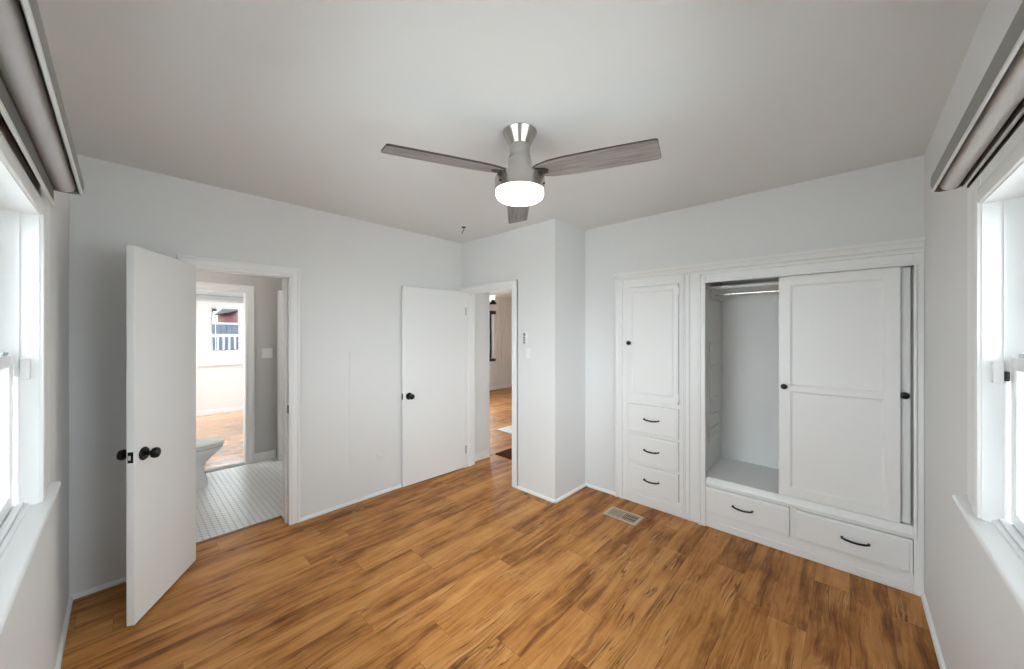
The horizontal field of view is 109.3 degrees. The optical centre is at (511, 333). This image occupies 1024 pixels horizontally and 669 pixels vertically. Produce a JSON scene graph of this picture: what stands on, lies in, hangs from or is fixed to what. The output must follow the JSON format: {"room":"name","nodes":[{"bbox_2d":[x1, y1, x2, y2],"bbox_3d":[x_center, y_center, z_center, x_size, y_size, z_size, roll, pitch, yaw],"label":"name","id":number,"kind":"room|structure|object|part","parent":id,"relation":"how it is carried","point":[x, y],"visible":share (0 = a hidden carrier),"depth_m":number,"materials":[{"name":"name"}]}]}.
{"room":"bedroom","nodes":[
{"label":"bedroom","id":0,"kind":"room"},
{"bbox_2d":[0,185,68,668],"bbox_3d":[-1.292,0.250,0.814,3.640,2.600,0.150,0,0,43],"label":"wall","id":1,"kind":"structure","parent":0,"point":[30,635],"depth_m":1.65,"materials":[{"name":"white paint"}]},
{"bbox_2d":[0,117,60,633],"bbox_3d":[-1.141,0.084,0.701,2.085,1.197,0.191,0,0,43],"label":"window","id":2,"kind":"structure","parent":1,"relation":"in","point":[27,493],"depth_m":1.24,"materials":[{"name":"white paint"}]},
{"bbox_3d":[-1.142,0.327,0.703,1.432,0.437,0.004,0,0,43],"label":"pane","id":3,"kind":"part","parent":2,"relation":"part of","materials":[{"name":"clear glass"}]},
{"bbox_3d":[-1.142,0.327,0.703,1.504,0.509,0.028,0,0,43],"label":"sash","id":4,"kind":"part","parent":2,"relation":"part of","materials":[{"name":"white plastic"}]},
{"bbox_2d":[14,359,30,379],"bbox_3d":[-1.673,0.123,1.240,0.019,0.070,0.034,0,0,43],"label":"sensor","id":5,"kind":"object","parent":2,"relation":"attached to","point":[23,372],"visible":1,"depth_m":1.24,"materials":[{"name":"white plastic"}]},
{"bbox_3d":[-1.098,0.040,0.750,2.050,1.110,0.022,0,0,43],"label":"casing","id":6,"kind":"part","parent":2,"relation":"part of","materials":[{"name":"white paint"}]},
{"bbox_3d":[-1.103,0.607,0.742,2.085,0.030,0.079,0,0,43],"label":"sill","id":7,"kind":"part","parent":2,"relation":"part of","materials":[{"name":"white paint"}]},
{"bbox_2d":[0,0,83,205],"bbox_3d":[-1.043,-0.537,0.758,1.768,0.159,0.109,0,0,43],"label":"roller shade","id":8,"kind":"object","parent":2,"relation":"attached to","point":[32,110],"visible":0.98,"depth_m":0.83,"materials":[{"name":"grey fabric"}]},
{"bbox_3d":[-1.077,-0.570,0.721,1.760,0.090,0.007,0,0,43],"label":"plate","id":9,"kind":"part","parent":8,"relation":"part of","materials":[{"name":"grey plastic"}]},
{"bbox_2d":[54,596,72,668],"bbox_3d":[-1.235,1.537,0.874,3.640,0.026,0.016,0,0,43],"label":"baseboard","id":10,"kind":"structure","parent":1,"relation":"attached to","point":[58,663],"depth_m":1.84,"materials":[{"name":"white paint"}]},
{"bbox_2d":[196,290,243,410],"bbox_3d":[-6.073,0.275,6.626,0.120,2.550,3.820,0,0,43],"label":"wall","id":11,"kind":"structure","parent":0,"point":[217,387],"depth_m":6.99,"materials":[{"name":"white paint"}]},
{"bbox_2d":[196,301,243,366],"bbox_3d":[-5.607,0.005,7.079,0.155,1.230,0.840,0,0,43],"label":"window","id":12,"kind":"structure","parent":11,"relation":"in","point":[205,334],"depth_m":6.89,"materials":[{"name":"white paint"}]},
{"bbox_3d":[-5.622,-0.230,7.118,0.030,0.560,0.475,0,0,43],"label":"sash","id":13,"kind":"part","parent":12,"relation":"part of","materials":[{"name":"white plastic"}]},
{"bbox_3d":[-5.596,0.290,7.094,0.030,0.550,0.475,0,0,43],"label":"sash","id":14,"kind":"part","parent":12,"relation":"part of","materials":[{"name":"white plastic"}]},
{"bbox_2d":[196,406,243,416],"bbox_3d":[-6.024,1.500,6.580,0.015,0.100,3.580,0,0,43],"label":"baseboard","id":15,"kind":"structure","parent":11,"relation":"attached to","point":[237,408],"depth_m":6.99,"materials":[{"name":"white paint"}]},
{"bbox_2d":[196,294,243,301],"bbox_3d":[-5.646,-0.673,6.931,0.090,0.098,1.350,0,0,43],"label":"roller shade","id":16,"kind":"object","parent":11,"relation":"attached to","point":[198,296],"visible":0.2,"depth_m":6.93,"materials":[{"name":"white fabric"}]},
{"bbox_2d":[196,270,281,456],"bbox_3d":[-3.490,0.300,4.015,0.100,2.500,1.720,0,0,43],"label":"wall","id":17,"kind":"structure","parent":0,"point":[265,288],"depth_m":4.44,"materials":[{"name":"grey paint"}]},
{"bbox_2d":[196,282,253,463],"bbox_3d":[-3.405,0.492,4.089,0.123,2.115,0.815,0,0,43],"label":"door frame","id":18,"kind":"structure","parent":17,"relation":"attached to","point":[248,291],"depth_m":4.31,"materials":[{"name":"white paint"}]},
{"bbox_2d":[254,450,275,461],"bbox_3d":[-3.018,1.498,4.438,0.014,0.105,0.218,0,0,43],"label":"baseboard","id":19,"kind":"structure","parent":17,"relation":"attached to","point":[271,454],"depth_m":4.43,"materials":[{"name":"white paint"}]},
{"bbox_2d":[262,348,272,357],"bbox_3d":[-3.005,0.245,4.455,0.010,0.120,0.115,0,0,43],"label":"light switch","id":20,"kind":"object","parent":17,"relation":"attached to","point":[266,352],"visible":1,"depth_m":4.46,"materials":[{"name":"white plastic"}]},
{"bbox_2d":[69,154,489,595],"bbox_3d":[-1.545,0.250,3.345,0.180,2.600,3.510,0,0,43],"label":"wall","id":21,"kind":"structure","parent":0,"point":[354,272],"depth_m":2.86,"materials":[{"name":"white paint"}]},
{"bbox_2d":[70,577,125,599],"bbox_3d":[-2.412,1.537,2.270,0.016,0.026,0.455,0,0,43],"label":"baseboard","id":22,"kind":"structure","parent":21,"relation":"attached to","point":[121,580],"depth_m":2.18,"materials":[{"name":"white paint"}]},
{"bbox_2d":[116,245,195,625],"bbox_3d":[-2.082,0.538,2.182,0.178,2.000,0.593,0,0,-16],"label":"door","id":23,"kind":"structure","parent":21,"relation":"in","point":[159,454],"depth_m":2.09,"materials":[{"name":"white paint"}]},
{"bbox_3d":[-2.074,0.653,1.955,0.071,0.073,0.073,0,0,-16],"label":"knob","id":24,"kind":"part","parent":23,"relation":"part of","materials":[{"name":"black metal"}]},
{"bbox_3d":[-2.004,0.654,1.907,0.024,0.058,0.003,0,0,-16],"label":"latch plate","id":25,"kind":"part","parent":23,"relation":"part of","materials":[{"name":"metal"}]},
{"bbox_3d":[-1.971,0.653,1.984,0.071,0.073,0.073,0,0,-16],"label":"knob","id":26,"kind":"part","parent":23,"relation":"part of","materials":[{"name":"black metal"}]},
{"bbox_2d":[176,254,299,525],"bbox_3d":[-2.063,0.509,2.772,0.203,2.082,0.749,0,0,43],"label":"door frame","id":27,"kind":"structure","parent":21,"relation":"attached to","point":[290,276],"depth_m":2.95,"materials":[{"name":"white paint"}]},
{"bbox_2d":[300,484,401,521],"bbox_3d":[-1.163,1.537,3.611,0.016,0.026,1.700,0,0,43],"label":"baseboard","id":28,"kind":"structure","parent":21,"relation":"attached to","point":[400,485],"depth_m":3.27,"materials":[{"name":"white paint"}]},
{"bbox_2d":[350,352,352,469],"bbox_3d":[-1.459,0.702,3.298,0.009,1.072,0.028,0,0,43],"label":"cord cover","id":29,"kind":"object","parent":21,"relation":"attached to","point":[351,353],"visible":1,"depth_m":3.29,"materials":[{"name":"white paint"}]},
{"bbox_2d":[378,447,383,459],"bbox_3d":[-1.265,1.165,3.507,0.009,0.114,0.070,0,0,43],"label":"wall outlet","id":30,"kind":"object","parent":21,"relation":"attached to","point":[380,450],"visible":1,"depth_m":3.50,"materials":[{"name":"white plastic"}]},
{"bbox_2d":[475,450,488,461],"bbox_3d":[-0.388,1.508,4.447,0.012,0.085,0.290,0,0,43],"label":"baseboard","id":31,"kind":"structure","parent":21,"relation":"attached to","point":[485,454],"depth_m":4.46,"materials":[{"name":"white paint"}]},
{"bbox_2d":[61,387,939,668],"bbox_3d":[-0.403,1.580,5.841,9.490,0.061,10.400,0,0,43],"label":"floor","id":32,"kind":"structure","parent":0,"point":[463,568],"depth_m":2.15,"materials":[{"name":"brown wood"}]},
{"bbox_2d":[196,438,223,489],"bbox_3d":[-3.351,1.153,3.488,0.440,0.795,0.928,0,0,43],"label":"toilet","id":33,"kind":"object","parent":32,"relation":"on","point":[206,448],"visible":0.25,"depth_m":3.64,"materials":[{"name":"white ceramic"}]},
{"bbox_3d":[-3.221,1.137,3.629,0.374,0.017,0.542,0,0,43],"label":"seat","id":34,"kind":"part","parent":33,"relation":"part of","materials":[{"name":"white ceramic"}]},
{"bbox_3d":[-3.227,1.115,3.622,0.374,0.024,0.563,0,0,43],"label":"lid","id":35,"kind":"part","parent":33,"relation":"part of","materials":[{"name":"white ceramic"}]},
{"bbox_2d":[205,462,245,472],"bbox_3d":[-3.406,1.547,4.090,0.120,0.006,0.643,0,0,43],"label":"threshold","id":36,"kind":"object","parent":32,"relation":"on","point":[240,463],"visible":0.58,"depth_m":4.18,"materials":[{"name":"white stone"}]},
{"bbox_2d":[196,516,281,544],"bbox_3d":[-2.150,1.549,2.853,0.045,0.006,0.593,0,0,43],"label":"threshold","id":37,"kind":"object","parent":32,"relation":"on","point":[278,517],"visible":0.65,"depth_m":2.85,"materials":[{"name":"brown wood"}]},
{"bbox_2d":[495,448,511,459],"bbox_3d":[0.111,1.545,4.580,0.580,0.010,0.345,0,0,43],"label":"floor mat","id":38,"kind":"object","parent":32,"relation":"on","point":[507,453],"visible":0.3,"depth_m":4.65,"materials":[{"name":"brown fabric"}]},
{"bbox_2d":[496,425,511,433],"bbox_3d":[0.236,1.544,5.646,0.950,0.012,0.415,0,0,43],"label":"rug","id":39,"kind":"object","parent":32,"relation":"on","point":[508,429],"visible":0.24,"depth_m":5.80,"materials":[{"name":"white carpet"}]},
{"bbox_2d":[603,506,643,525],"bbox_3d":[0.945,1.547,3.083,0.290,0.006,0.176,0,0,43],"label":"floor vent","id":40,"kind":"object","parent":32,"relation":"in","point":[628,517],"visible":1,"depth_m":3.08,"materials":[{"name":"beige metal"}]},
{"bbox_2d":[615,273,690,520],"bbox_3d":[1.421,0.520,3.430,0.670,2.060,0.643,0,0,43],"label":"linen cabinet","id":41,"kind":"object","parent":32,"relation":"on","point":[653,315],"visible":0.98,"depth_m":3.21,"materials":[{"name":"white paint"}]},
{"bbox_3d":[1.242,0.085,3.219,0.374,0.924,0.018,0,0,43],"label":"panel","id":42,"kind":"part","parent":41,"relation":"part of","materials":[{"name":"white paint"}]},
{"bbox_3d":[1.374,1.312,3.360,0.452,0.236,0.419,0,0,43],"label":"drawer","id":43,"kind":"part","parent":41,"relation":"part of","materials":[{"name":"white paint"}]},
{"bbox_3d":[1.374,1.048,3.360,0.452,0.245,0.419,0,0,43],"label":"drawer","id":44,"kind":"part","parent":41,"relation":"part of","materials":[{"name":"white paint"}]},
{"bbox_3d":[1.374,0.772,3.360,0.452,0.255,0.419,0,0,43],"label":"drawer","id":45,"kind":"part","parent":41,"relation":"part of","materials":[{"name":"white paint"}]},
{"bbox_3d":[1.242,0.094,3.219,0.450,1.024,0.022,0,0,43],"label":"door","id":46,"kind":"part","parent":41,"relation":"part of","materials":[{"name":"white paint"}]},
{"bbox_2d":[691,248,924,596],"bbox_3d":[2.149,0.520,2.780,1.281,2.060,0.683,0,0,43],"label":"closet","id":47,"kind":"object","parent":32,"relation":"on","point":[807,377],"visible":1,"depth_m":2.47,"materials":[{"name":"white paint"}]},
{"bbox_3d":[1.728,1.326,2.725,0.140,0.022,0.029,0,0,43],"label":"handle","id":48,"kind":"part","parent":47,"relation":"part of","materials":[{"name":"black metal"}]},
{"bbox_2d":[710,281,778,292],"bbox_3d":[2.252,-0.387,2.855,1.163,0.023,0.389,0,0,43],"label":"shelf","id":49,"kind":"object","parent":47,"relation":"attached to","point":[767,285],"depth_m":3.04,"materials":[{"name":"white wood"}]},
{"bbox_3d":[1.890,1.329,2.880,0.534,0.204,0.419,0,0,43],"label":"drawer","id":50,"kind":"part","parent":47,"relation":"part of","materials":[{"name":"white paint"}]},
{"bbox_3d":[2.144,0.015,2.414,0.467,0.710,0.022,0,0,43],"label":"panel","id":51,"kind":"part","parent":47,"relation":"part of","materials":[{"name":"white paint"}]},
{"bbox_3d":[2.144,0.749,2.414,0.467,0.682,0.022,0,0,43],"label":"panel","id":52,"kind":"part","parent":47,"relation":"part of","materials":[{"name":"white paint"}]},
{"bbox_3d":[2.145,0.375,2.414,0.599,1.556,0.026,0,0,43],"label":"sliding door","id":53,"kind":"part","parent":47,"relation":"part of","materials":[{"name":"white paint"}]},
{"bbox_3d":[2.312,1.329,2.487,0.551,0.204,0.419,0,0,43],"label":"drawer","id":54,"kind":"part","parent":47,"relation":"part of","materials":[{"name":"white paint"}]},
{"bbox_3d":[2.179,1.326,2.305,0.140,0.022,0.029,0,0,43],"label":"handle","id":55,"kind":"part","parent":47,"relation":"part of","materials":[{"name":"black metal"}]},
{"bbox_3d":[2.380,0.377,2.199,0.042,0.042,0.031,0,0,43],"label":"knob","id":56,"kind":"part","parent":47,"relation":"part of","materials":[{"name":"black metal"}]},
{"bbox_3d":[2.199,0.375,2.407,0.598,1.556,0.026,0,0,43],"label":"sliding door","id":57,"kind":"part","parent":47,"relation":"part of","materials":[{"name":"white paint"}]},
{"bbox_2d":[490,296,511,386],"bbox_3d":[-1.199,0.270,9.288,0.126,2.560,6.440,0,0,43],"label":"wall","id":58,"kind":"structure","parent":0,"point":[500,369],"depth_m":10.20,"materials":[{"name":"white paint"}]},
{"bbox_2d":[490,311,495,360],"bbox_3d":[-1.778,0.075,8.590,0.110,1.370,3.790,0,0,43],"label":"window","id":59,"kind":"structure","parent":58,"relation":"in","point":[493,313],"depth_m":9.88,"materials":[{"name":"black metal"}]},
{"bbox_3d":[-1.829,0.070,8.576,0.055,1.240,3.660,0,0,43],"label":"frame","id":60,"kind":"part","parent":59,"relation":"part of","materials":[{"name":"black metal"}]},
{"bbox_3d":[-0.515,0.085,9.920,0.025,1.210,0.093,0,0,43],"label":"casing","id":61,"kind":"part","parent":59,"relation":"part of","materials":[{"name":"white wood"}]},
{"bbox_2d":[490,297,495,304],"bbox_3d":[-0.511,-0.884,9.767,0.190,0.208,0.190,0,0,-2],"label":"wall sconce","id":62,"kind":"object","parent":58,"relation":"attached to","point":[492,302],"visible":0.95,"depth_m":9.73,"materials":[{"name":"black metal"}]},
{"bbox_2d":[490,384,511,389],"bbox_3d":[-1.177,1.500,9.213,0.020,0.100,6.220,0,0,43],"label":"baseboard","id":63,"kind":"structure","parent":58,"relation":"attached to","point":[505,385],"depth_m":10.12,"materials":[{"name":"white paint"}]},
{"bbox_2d":[490,290,511,297],"bbox_3d":[0.691,-1.040,7.580,5.220,0.060,6.365,0,0,43],"label":"ceiling","id":64,"kind":"structure","parent":0,"point":[505,293],"depth_m":9.21,"materials":[{"name":"white paint"}]},
{"bbox_2d":[461,219,562,499],"bbox_3d":[-0.053,0.250,3.828,1.345,2.600,0.130,0,0,43],"label":"wall","id":65,"kind":"structure","parent":0,"point":[531,255],"depth_m":3.48,"materials":[{"name":"white paint"}]},
{"bbox_2d":[460,280,517,487],"bbox_3d":[-0.225,0.505,3.982,0.884,2.090,0.168,0,0,43],"label":"door frame","id":66,"kind":"structure","parent":65,"relation":"attached to","point":[470,291],"depth_m":4.19,"materials":[{"name":"white paint"}]},
{"bbox_2d":[402,286,466,486],"bbox_3d":[-0.796,0.531,3.889,0.789,2.014,0.106,0,0,-45],"label":"door","id":67,"kind":"structure","parent":66,"relation":"attached to","point":[433,320],"depth_m":3.86,"materials":[{"name":"white paint"}]},
{"bbox_3d":[-1.016,0.635,3.646,0.073,0.073,0.071,0,0,-45],"label":"knob","id":68,"kind":"part","parent":67,"relation":"part of","materials":[{"name":"black metal"}]},
{"bbox_2d":[523,332,526,344],"bbox_3d":[0.127,0.048,3.558,0.052,0.125,0.020,0,0,43],"label":"remote","id":69,"kind":"object","parent":65,"relation":"attached to","point":[524,333],"visible":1,"depth_m":3.55,"materials":[{"name":"white plastic"}]},
{"bbox_2d":[525,348,530,360],"bbox_3d":[0.155,0.205,3.536,0.070,0.120,0.013,0,0,43],"label":"light switch","id":70,"kind":"object","parent":65,"relation":"attached to","point":[527,350],"visible":1,"depth_m":3.53,"materials":[{"name":"white plastic"}]},
{"bbox_2d":[517,486,556,502],"bbox_3d":[0.227,1.537,3.467,0.476,0.026,0.016,0,0,43],"label":"baseboard","id":71,"kind":"structure","parent":65,"relation":"attached to","point":[518,487],"depth_m":3.45,"materials":[{"name":"white paint"}]},
{"bbox_2d":[37,0,988,242],"bbox_3d":[-0.083,-1.100,2.134,3.970,0.100,3.730,0,0,43],"label":"ceiling","id":72,"kind":"structure","parent":0,"point":[296,102],"depth_m":1.58,"materials":[{"name":"white paint"}]},
{"bbox_2d":[381,122,660,223],"bbox_3d":[0.059,-0.872,1.790,1.184,0.357,1.207,0,0,43],"label":"ceiling fan","id":73,"kind":"object","parent":72,"relation":"hanging from","point":[520,186],"visible":1,"depth_m":1.77,"materials":[{"name":"silver metal"}]},
{"bbox_3d":[-0.292,-0.811,1.705,0.598,0.009,0.140,-4,13,-30],"label":"blade","id":74,"kind":"part","parent":73,"relation":"part of","materials":[{"name":"grey wood"}]},
{"bbox_3d":[0.041,-0.811,2.279,0.140,0.009,0.598,-11,-3,-1],"label":"blade","id":75,"kind":"part","parent":73,"relation":"part of","materials":[{"name":"grey wood"}]},
{"bbox_3d":[0.041,-0.719,1.896,0.249,0.051,0.249,0,0,43],"label":"light globe","id":76,"kind":"part","parent":73,"relation":"part of","materials":[{"name":"white glass"}]},
{"bbox_3d":[0.135,-0.817,1.840,0.110,0.009,0.056,4,-9,29],"label":"blade arm","id":77,"kind":"part","parent":73,"relation":"part of","materials":[{"name":"grey metal"}]},
{"bbox_3d":[0.375,-0.811,1.707,0.598,0.009,0.140,4,-9,29],"label":"blade","id":78,"kind":"part","parent":73,"relation":"part of","materials":[{"name":"grey wood"}]},
{"bbox_2d":[563,222,584,494],"bbox_3d":[0.617,0.250,3.648,0.120,2.600,0.520,0,0,43],"label":"wall","id":79,"kind":"structure","parent":0,"point":[573,236],"depth_m":3.54,"materials":[{"name":"white paint"}]},
{"bbox_2d":[554,483,585,503],"bbox_3d":[0.572,1.537,3.501,0.016,0.026,0.536,0,0,43],"label":"baseboard","id":80,"kind":"structure","parent":79,"relation":"attached to","point":[559,499],"depth_m":3.48,"materials":[{"name":"white paint"}]},
{"bbox_2d":[585,155,923,491],"bbox_3d":[1.688,0.250,2.917,2.445,2.600,0.130,0,0,43],"label":"wall","id":81,"kind":"structure","parent":0,"point":[884,202],"depth_m":2.84,"materials":[{"name":"white paint"}]},
{"bbox_2d":[586,483,614,495],"bbox_3d":[0.869,1.537,3.580,0.343,0.026,0.016,0,0,43],"label":"baseboard","id":82,"kind":"structure","parent":81,"relation":"attached to","point":[587,484],"depth_m":3.57,"materials":[{"name":"white paint"}]},
{"bbox_2d":[614,237,924,280],"bbox_3d":[1.696,-0.526,2.786,1.954,0.063,0.051,0,0,43],"label":"trim","id":83,"kind":"structure","parent":81,"relation":"attached to","point":[914,243],"depth_m":2.55,"materials":[{"name":"white paint"}]},
{"bbox_2d":[924,0,1023,668],"bbox_3d":[1.264,0.250,0.777,0.150,2.600,3.580,0,0,43],"label":"wall","id":84,"kind":"structure","parent":0,"point":[978,623],"depth_m":1.52,"materials":[{"name":"white paint"}]},
{"bbox_2d":[921,594,945,668],"bbox_3d":[1.247,1.537,0.881,0.016,0.026,3.410,0,0,43],"label":"baseboard","id":85,"kind":"structure","parent":84,"relation":"attached to","point":[940,659],"depth_m":1.85,"materials":[{"name":"white paint"}]},
{"bbox_2d":[931,0,1023,192],"bbox_3d":[1.038,-0.577,0.714,0.094,0.094,1.768,0,0,43],"label":"roller shade","id":86,"kind":"object","parent":84,"relation":"attached to","point":[995,111],"visible":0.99,"depth_m":0.92,"materials":[{"name":"grey fabric"}]},
{"bbox_3d":[1.070,-0.577,0.684,0.006,0.090,1.760,0,0,43],"label":"plate","id":87,"kind":"part","parent":86,"relation":"part of","materials":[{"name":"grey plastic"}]},
{"bbox_2d":[952,121,1023,613],"bbox_3d":[1.080,0.084,0.610,0.191,1.197,1.875,0,0,43],"label":"window","id":88,"kind":"structure","parent":84,"relation":"in","point":[992,506],"depth_m":1.13,"materials":[{"name":"white paint"}]},
{"bbox_3d":[1.039,0.607,0.648,0.079,0.030,1.875,0,0,43],"label":"sill","id":89,"kind":"part","parent":88,"relation":"part of","materials":[{"name":"white paint"}]},
{"bbox_3d":[1.017,0.040,0.638,0.022,1.110,1.790,0,0,43],"label":"casing","id":90,"kind":"part","parent":88,"relation":"part of","materials":[{"name":"white paint"}]},
{"bbox_2d":[992,361,1009,383],"bbox_3d":[1.518,0.123,1.127,0.034,0.070,0.019,0,0,43],"label":"sensor","id":91,"kind":"object","parent":88,"relation":"attached to","point":[999,375],"visible":1,"depth_m":1.12,"materials":[{"name":"white plastic"}]},
{"bbox_3d":[1.064,0.327,0.594,0.028,0.509,1.394,0,0,43],"label":"sash","id":92,"kind":"part","parent":88,"relation":"part of","materials":[{"name":"white plastic"}]},
{"bbox_3d":[-2.246,0.300,4.001,1.740,2.500,0.045,0,0,43],"label":"wall","id":93,"kind":"structure","parent":0,"visible":0},
{"bbox_2d":[277,290,281,459],"bbox_3d":[-2.587,0.512,4.236,0.760,2.075,0.075,0,0,43],"label":"door frame","id":94,"kind":"structure","parent":93,"relation":"attached to","point":[279,292],"depth_m":4.43,"materials":[{"name":"white paint"}]},
{"label":"outside","id":95,"kind":"structure","parent":0,"visible":0},
{"bbox_3d":[-7.318,2.200,6.815,100.000,0.100,90.000,0,0,43],"label":"ground","id":96,"kind":"structure","parent":95,"visible":0},
{"bbox_2d":[212,350,237,360],"bbox_3d":[-8.615,1.350,11.439,1.000,1.600,11.000,0,0,43],"label":"wall","id":97,"kind":"structure","parent":96,"relation":"on","point":[226,355],"depth_m":10.82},
{"bbox_2d":[212,336,237,351],"bbox_3d":[-8.464,0.305,11.161,0.060,0.490,4.200,0,0,43],"label":"railing","id":98,"kind":"object","parent":97,"relation":"on","point":[229,349],"visible":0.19,"depth_m":10.92,"materials":[{"name":"white"}]},
{"bbox_2d":[212,322,237,349],"bbox_3d":[-10.006,0.890,12.733,0.100,2.520,9.000,0,0,43],"label":"fence","id":99,"kind":"object","parent":96,"relation":"on","point":[232,328],"visible":0.02,"depth_m":12.67,"materials":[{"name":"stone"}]},
{"bbox_3d":[-10.006,-0.340,12.733,0.100,0.060,9.000,0,0,43],"label":"cap rail","id":100,"kind":"part","parent":99,"relation":"part of","materials":[{"name":"white wood"}]},
{"bbox_2d":[214,309,237,348],"bbox_3d":[-13.331,-0.010,18.700,5.600,4.320,2.500,0,0,43],"label":"house","id":101,"kind":"structure","parent":96,"relation":"on","point":[224,315],"depth_m":17.78,"materials":[{"name":"pink paint"}]}
]}

